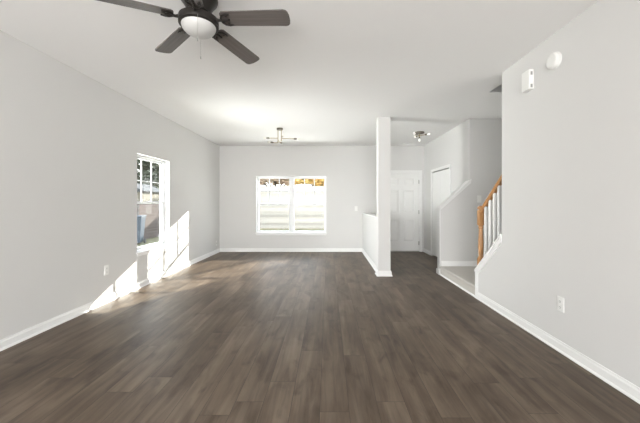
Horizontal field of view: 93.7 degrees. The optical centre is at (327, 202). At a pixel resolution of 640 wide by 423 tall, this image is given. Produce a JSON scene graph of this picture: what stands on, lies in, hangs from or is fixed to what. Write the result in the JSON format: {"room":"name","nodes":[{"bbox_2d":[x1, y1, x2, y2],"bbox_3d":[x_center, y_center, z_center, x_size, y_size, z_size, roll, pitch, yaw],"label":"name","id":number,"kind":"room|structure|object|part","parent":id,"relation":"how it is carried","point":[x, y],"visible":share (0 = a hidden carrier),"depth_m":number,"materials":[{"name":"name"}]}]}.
{"room":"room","nodes":[
{"label":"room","id":0,"kind":"room"},
{"bbox_2d":[0,30,219,339],"bbox_3d":[-2.875,-0.110,2.365,0.160,2.730,11.050,0,0,0],"label":"wall","id":1,"kind":"structure","parent":0,"point":[70,142],"depth_m":3.33,"materials":[{"name":"paint"}]},
{"bbox_2d":[104,265,108,275],"bbox_3d":[-2.790,0.845,3.780,0.010,0.124,0.075,0,0,0],"label":"wall outlet","id":2,"kind":"object","parent":1,"relation":"attached to","point":[106,267],"visible":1,"depth_m":3.78,"materials":[{"name":"white plastic"}]},
{"bbox_2d":[0,248,219,350],"bbox_3d":[-2.782,1.211,2.365,0.026,0.088,10.730,0,0,0],"label":"baseboard","id":3,"kind":"structure","parent":1,"relation":"attached to","point":[16,338],"depth_m":3.41,"materials":[{"name":"white paint"}]},
{"bbox_2d":[136,154,171,256],"bbox_3d":[-2.861,0.025,4.840,0.188,1.520,0.940,0,0,0],"label":"window","id":4,"kind":"structure","parent":1,"relation":"in","point":[146,249],"depth_m":5.12,"materials":[{"name":"white plastic"}]},
{"bbox_3d":[-2.929,-0.348,4.840,0.026,0.722,0.848,0,0,0],"label":"sash","id":5,"kind":"part","parent":4,"relation":"part of","materials":[{"name":"white plastic"}]},
{"bbox_3d":[-2.901,0.338,4.840,0.026,0.722,0.848,0,0,0],"label":"sash","id":6,"kind":"part","parent":4,"relation":"part of","materials":[{"name":"white plastic"}]},
{"bbox_3d":[-2.825,0.749,4.840,0.115,0.072,0.940,0,0,0],"label":"sill","id":7,"kind":"part","parent":4,"relation":"part of","materials":[{"name":"white paint"}]},
{"bbox_2d":[0,0,597,145],"bbox_3d":[0.203,-1.615,2.365,6.315,0.280,11.050,0,0,0],"label":"ceiling","id":8,"kind":"structure","parent":0,"point":[326,77],"depth_m":3.10,"materials":[{"name":"white paint"}]},
{"bbox_2d":[97,0,289,63],"bbox_3d":[-0.887,-1.282,2.138,1.239,0.385,1.268,0,0,0],"label":"ceiling fan","id":9,"kind":"object","parent":8,"relation":"hanging from","point":[196,20],"visible":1,"depth_m":2.11,"materials":[{"name":"brown wood"}]},
{"bbox_3d":[-1.275,-1.286,1.935,0.494,0.008,0.140,-5,15,-31],"label":"blade","id":10,"kind":"part","parent":9,"relation":"part of","materials":[{"name":"brown wood"}]},
{"bbox_3d":[-1.238,-1.304,2.417,0.494,0.008,0.140,-3,10,40],"label":"blade","id":11,"kind":"part","parent":9,"relation":"part of","materials":[{"name":"brown wood"}]},
{"bbox_3d":[-0.829,-1.304,1.750,0.140,0.008,0.494,12,-1,-14],"label":"blade","id":12,"kind":"part","parent":9,"relation":"part of","materials":[{"name":"brown wood"}]},
{"bbox_3d":[-0.925,-1.234,2.150,0.234,0.082,0.234,0,0,0],"label":"lamp shade","id":13,"kind":"part","parent":9,"relation":"part of","materials":[{"name":"white glass"}]},
{"bbox_3d":[-0.767,-1.304,2.530,0.140,0.008,0.494,-13,-7,22],"label":"blade","id":14,"kind":"part","parent":9,"relation":"part of","materials":[{"name":"brown wood"}]},
{"bbox_3d":[-0.514,-1.304,2.118,0.494,0.008,0.140,2,-12,5],"label":"blade","id":15,"kind":"part","parent":9,"relation":"part of","materials":[{"name":"brown wood"}]},
{"bbox_2d":[263,127,299,143],"bbox_3d":[-0.917,-1.320,5.917,0.577,0.309,0.473,0,0,38],"label":"chandelier","id":16,"kind":"object","parent":8,"relation":"hanging from","point":[279,128],"visible":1,"depth_m":5.91,"materials":[{"name":"silver metal"}]},
{"bbox_2d":[413,131,429,141],"bbox_3d":[1.922,-1.376,6.283,0.367,0.198,0.352,0,0,0],"label":"light","id":17,"kind":"object","parent":8,"relation":"attached to","point":[418,133],"visible":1,"depth_m":6.22,"materials":[{"name":"silver metal"}]},
{"bbox_2d":[0,252,639,422],"bbox_3d":[0.203,1.315,2.145,6.315,0.120,11.490,0,0,0],"label":"floor","id":18,"kind":"structure","parent":0,"point":[223,337],"depth_m":2.44,"materials":[{"name":"wood"}]},
{"bbox_2d":[440,266,475,294],"bbox_3d":[2.574,1.177,4.619,1.251,0.155,1.243,0,0,0],"label":"stair landing","id":19,"kind":"structure","parent":18,"relation":"on","point":[464,276],"depth_m":4.68,"materials":[{"name":"beige carpet"}]},
{"bbox_2d":[440,274,474,296],"bbox_3d":[1.957,1.244,4.612,0.018,0.022,1.231,0,0,0],"label":"trim","id":20,"kind":"structure","parent":19,"relation":"attached to","point":[451,281],"depth_m":4.48,"materials":[{"name":"white paint"}]},
{"bbox_2d":[220,146,423,251],"bbox_3d":[0.203,-0.110,7.810,6.315,2.730,0.160,0,0,0],"label":"wall","id":21,"kind":"structure","parent":0,"point":[350,172],"depth_m":7.73,"materials":[{"name":"paint"}]},
{"bbox_2d":[255,177,326,234],"bbox_3d":[-0.947,0.070,7.796,1.843,1.520,0.188,0,0,0],"label":"window","id":22,"kind":"structure","parent":21,"relation":"in","point":[291,231],"depth_m":7.82,"materials":[{"name":"white plastic"}]},
{"bbox_3d":[-1.405,-0.303,7.864,0.834,0.722,0.026,0,0,0],"label":"sash","id":23,"kind":"part","parent":22,"relation":"part of","materials":[{"name":"white plastic"}]},
{"bbox_3d":[-1.405,0.383,7.836,0.834,0.722,0.026,0,0,0],"label":"sash","id":24,"kind":"part","parent":22,"relation":"part of","materials":[{"name":"white plastic"}]},
{"bbox_3d":[-1.405,0.040,7.853,0.886,1.460,0.075,0,0,0],"label":"frame","id":25,"kind":"part","parent":22,"relation":"part of","materials":[{"name":"white plastic"}]},
{"bbox_3d":[-0.947,0.794,7.760,1.843,0.072,0.115,0,0,0],"label":"sill","id":26,"kind":"part","parent":22,"relation":"part of","materials":[{"name":"white paint"}]},
{"bbox_3d":[-0.488,-0.303,7.864,0.834,0.722,0.026,0,0,0],"label":"sash","id":27,"kind":"part","parent":22,"relation":"part of","materials":[{"name":"white plastic"}]},
{"bbox_3d":[-0.488,0.383,7.836,0.834,0.722,0.026,0,0,0],"label":"sash","id":28,"kind":"part","parent":22,"relation":"part of","materials":[{"name":"white plastic"}]},
{"bbox_3d":[-0.488,0.040,7.853,0.886,1.460,0.075,0,0,0],"label":"frame","id":29,"kind":"part","parent":22,"relation":"part of","materials":[{"name":"white plastic"}]},
{"bbox_2d":[220,248,361,251],"bbox_3d":[-0.951,1.211,7.717,3.689,0.088,0.026,0,0,0],"label":"baseboard","id":30,"kind":"structure","parent":21,"relation":"attached to","point":[221,249],"depth_m":7.72,"materials":[{"name":"white paint"}]},
{"bbox_2d":[391,170,421,251],"bbox_3d":[1.895,0.206,7.783,1.054,2.097,0.214,0,0,0],"label":"door","id":31,"kind":"structure","parent":21,"relation":"in","point":[406,185],"depth_m":7.75,"materials":[{"name":"white paint"}]},
{"bbox_2d":[363,214,376,265],"bbox_3d":[0.954,0.762,6.535,0.120,0.985,2.390,0,0,0],"label":"wall","id":32,"kind":"structure","parent":0,"point":[369,222],"depth_m":6.31,"materials":[{"name":"paint"}]},
{"bbox_2d":[362,248,376,271],"bbox_3d":[0.881,1.211,6.535,0.026,0.088,2.390,0,0,0],"label":"baseboard","id":33,"kind":"structure","parent":32,"relation":"attached to","point":[368,258],"depth_m":6.35,"materials":[{"name":"white paint"}]},
{"bbox_2d":[362,213,376,217],"bbox_3d":[0.954,0.259,6.535,0.148,0.022,2.390,0,0,0],"label":"trim","id":34,"kind":"structure","parent":32,"relation":"on","point":[369,214],"depth_m":6.47,"materials":[{"name":"white paint"}]},
{"bbox_2d":[377,117,390,270],"bbox_3d":[0.969,-0.110,5.245,0.209,2.730,0.190,0,0,0],"label":"column","id":35,"kind":"structure","parent":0,"point":[383,123],"depth_m":5.15,"materials":[{"name":"paint"}]},
{"bbox_2d":[375,268,392,276],"bbox_3d":[0.969,1.209,5.230,0.269,0.092,0.220,0,0,0],"label":"baseboard","id":36,"kind":"structure","parent":35,"relation":"attached to","point":[378,273],"depth_m":5.13,"materials":[{"name":"white paint"}]},
{"bbox_2d":[424,120,466,255],"bbox_3d":[2.535,-0.110,6.545,0.120,2.730,2.370,0,0,0],"label":"wall","id":37,"kind":"structure","parent":0,"point":[450,147],"depth_m":6.32,"materials":[{"name":"paint"}]},
{"bbox_2d":[431,164,450,256],"bbox_3d":[2.487,0.233,6.620,0.057,2.045,1.144,0,0,0],"label":"door","id":38,"kind":"structure","parent":37,"relation":"in","point":[441,180],"depth_m":6.86,"materials":[{"name":"white paint"}]},
{"bbox_2d":[440,119,501,273],"bbox_3d":[2.583,-0.110,5.300,1.235,2.730,0.120,0,0,0],"label":"wall","id":39,"kind":"structure","parent":0,"point":[459,230],"depth_m":5.24,"materials":[{"name":"paint"}]},
{"bbox_2d":[437,209,439,269],"bbox_3d":[1.959,0.675,5.300,0.012,1.160,0.120,0,0,0],"label":"trim","id":40,"kind":"structure","parent":39,"relation":"attached to","point":[438,210],"depth_m":5.30,"materials":[{"name":"white paint"}]},
{"bbox_2d":[436,179,470,208],"bbox_3d":[2.217,-0.147,5.300,0.555,0.537,0.170,0,0,0],"label":"trim","id":41,"kind":"structure","parent":39,"relation":"attached to","point":[465,184],"depth_m":5.23,"materials":[{"name":"white paint"}]},
{"bbox_2d":[441,261,476,265],"bbox_3d":[2.590,1.056,5.227,1.220,0.088,0.026,0,0,0],"label":"baseboard","id":42,"kind":"structure","parent":39,"relation":"attached to","point":[443,263],"depth_m":5.23,"materials":[{"name":"white paint"}]},
{"bbox_2d":[477,195,480,202],"bbox_3d":[2.640,-0.070,5.233,0.075,0.124,0.014,0,0,0],"label":"light switch","id":43,"kind":"object","parent":39,"relation":"attached to","point":[478,196],"visible":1,"depth_m":5.23,"materials":[{"name":"white plastic"}]},
{"bbox_2d":[478,0,639,387],"bbox_3d":[2.025,-0.110,0.492,0.110,2.730,6.985,0,0,0],"label":"wall","id":44,"kind":"structure","parent":0,"point":[571,142],"depth_m":2.36,"materials":[{"name":"paint"}]},
{"bbox_2d":[474,234,501,292],"bbox_3d":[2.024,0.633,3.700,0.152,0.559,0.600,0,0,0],"label":"trim","id":45,"kind":"structure","parent":44,"relation":"attached to","point":[500,235],"depth_m":3.65,"materials":[{"name":"white paint"}]},
{"bbox_2d":[477,174,501,264],"bbox_3d":[2.025,0.257,3.709,0.088,1.280,0.619,0,0,0],"label":"stair railing","id":46,"kind":"object","parent":45,"relation":"on","point":[482,210],"visible":0.83,"depth_m":3.76,"materials":[{"name":"brown wood"}]},
{"bbox_3d":[2.025,0.466,3.975,0.088,0.862,0.088,0,0,0],"label":"newel post","id":47,"kind":"part","parent":46,"relation":"part of","materials":[{"name":"brown wood"}]},
{"bbox_3d":[2.025,-0.127,3.671,0.060,0.512,0.541,0,0,0],"label":"handrail","id":48,"kind":"part","parent":46,"relation":"part of","materials":[{"name":"brown wood"}]},
{"bbox_2d":[522,69,533,92],"bbox_3d":[1.944,-1.185,2.919,0.052,0.190,0.112,0,0,0],"label":"door chime","id":49,"kind":"object","parent":44,"relation":"attached to","point":[527,76],"visible":1,"depth_m":2.88,"materials":[{"name":"white plastic"}]},
{"bbox_2d":[546,51,561,69],"bbox_3d":[1.947,-1.230,2.595,0.046,0.144,0.144,0,0,0],"label":"smoke detector","id":50,"kind":"object","parent":44,"relation":"attached to","point":[554,59],"visible":1,"depth_m":2.56,"materials":[{"name":"white plastic"}]},
{"bbox_2d":[474,292,639,403],"bbox_3d":[1.957,1.211,0.492,0.026,0.088,6.985,0,0,0],"label":"baseboard","id":51,"kind":"structure","parent":44,"relation":"attached to","point":[629,389],"depth_m":2.41,"materials":[{"name":"white paint"}]},
{"bbox_2d":[557,296,563,312],"bbox_3d":[1.965,0.855,2.535,0.010,0.124,0.075,0,0,0],"label":"wall outlet","id":52,"kind":"object","parent":44,"relation":"attached to","point":[560,301],"visible":1,"depth_m":2.53,"materials":[{"name":"white plastic"}]},
{"label":"outside","id":53,"kind":"structure","parent":0,"visible":0},
{"bbox_2d":[137,228,323,246],"bbox_3d":[-4.000,1.455,23.945,44.000,0.100,32.110,0,0,0],"label":"ground","id":54,"kind":"structure","parent":53,"point":[155,239],"depth_m":15.91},
{"bbox_2d":[137,215,146,242],"bbox_3d":[-6.606,0.920,10.269,0.580,0.970,0.620,0,0,-17],"label":"wheelie bin","id":55,"kind":"object","parent":54,"relation":"on","point":[140,218],"visible":0.48,"depth_m":10.14,"materials":[{"name":"blue plastic"}]},
{"bbox_2d":[137,204,159,239],"bbox_3d":[-7.200,0.685,14.105,0.320,1.440,5.790,0,0,0],"label":"brick wall","id":56,"kind":"structure","parent":54,"relation":"on","point":[152,211],"depth_m":11.97,"materials":[{"name":"beige brick"}]},
{"bbox_2d":[137,159,159,188],"bbox_3d":[-11.345,-1.898,19.430,3.726,6.613,3.404,0,0,0],"label":"evergreen tree","id":57,"kind":"object","parent":54,"relation":"on","point":[145,164],"visible":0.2,"depth_m":18.57,"materials":[{"name":"green plant"}]},
{"bbox_2d":[137,184,159,201],"bbox_3d":[-9.775,0.205,15.450,1.750,2.400,2.000,0,0,0],"label":"garden shed","id":58,"kind":"object","parent":54,"relation":"on","point":[146,189],"visible":0.16,"depth_m":15.19,"materials":[{"name":"beige"}]},
{"bbox_2d":[260,179,306,185],"bbox_3d":[-3.727,-1.342,21.080,5.561,5.503,2.493,0,0,0],"label":"tree","id":59,"kind":"object","parent":54,"relation":"on","point":[274,182],"visible":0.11,"depth_m":20.77,"materials":[{"name":"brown plant"}]},
{"bbox_2d":[259,186,323,228],"bbox_3d":[-1.450,0.255,16.049,10.100,2.300,0.122,0,0,0],"label":"fence","id":60,"kind":"object","parent":54,"relation":"on","point":[270,216],"visible":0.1,"depth_m":15.99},
{"bbox_2d":[288,179,323,185],"bbox_3d":[-0.640,-0.968,18.360,3.734,4.754,2.071,0,0,0],"label":"autumn tree","id":61,"kind":"object","parent":54,"relation":"on","point":[318,182],"visible":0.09,"depth_m":18.04,"materials":[{"name":"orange plant"}]}
]}

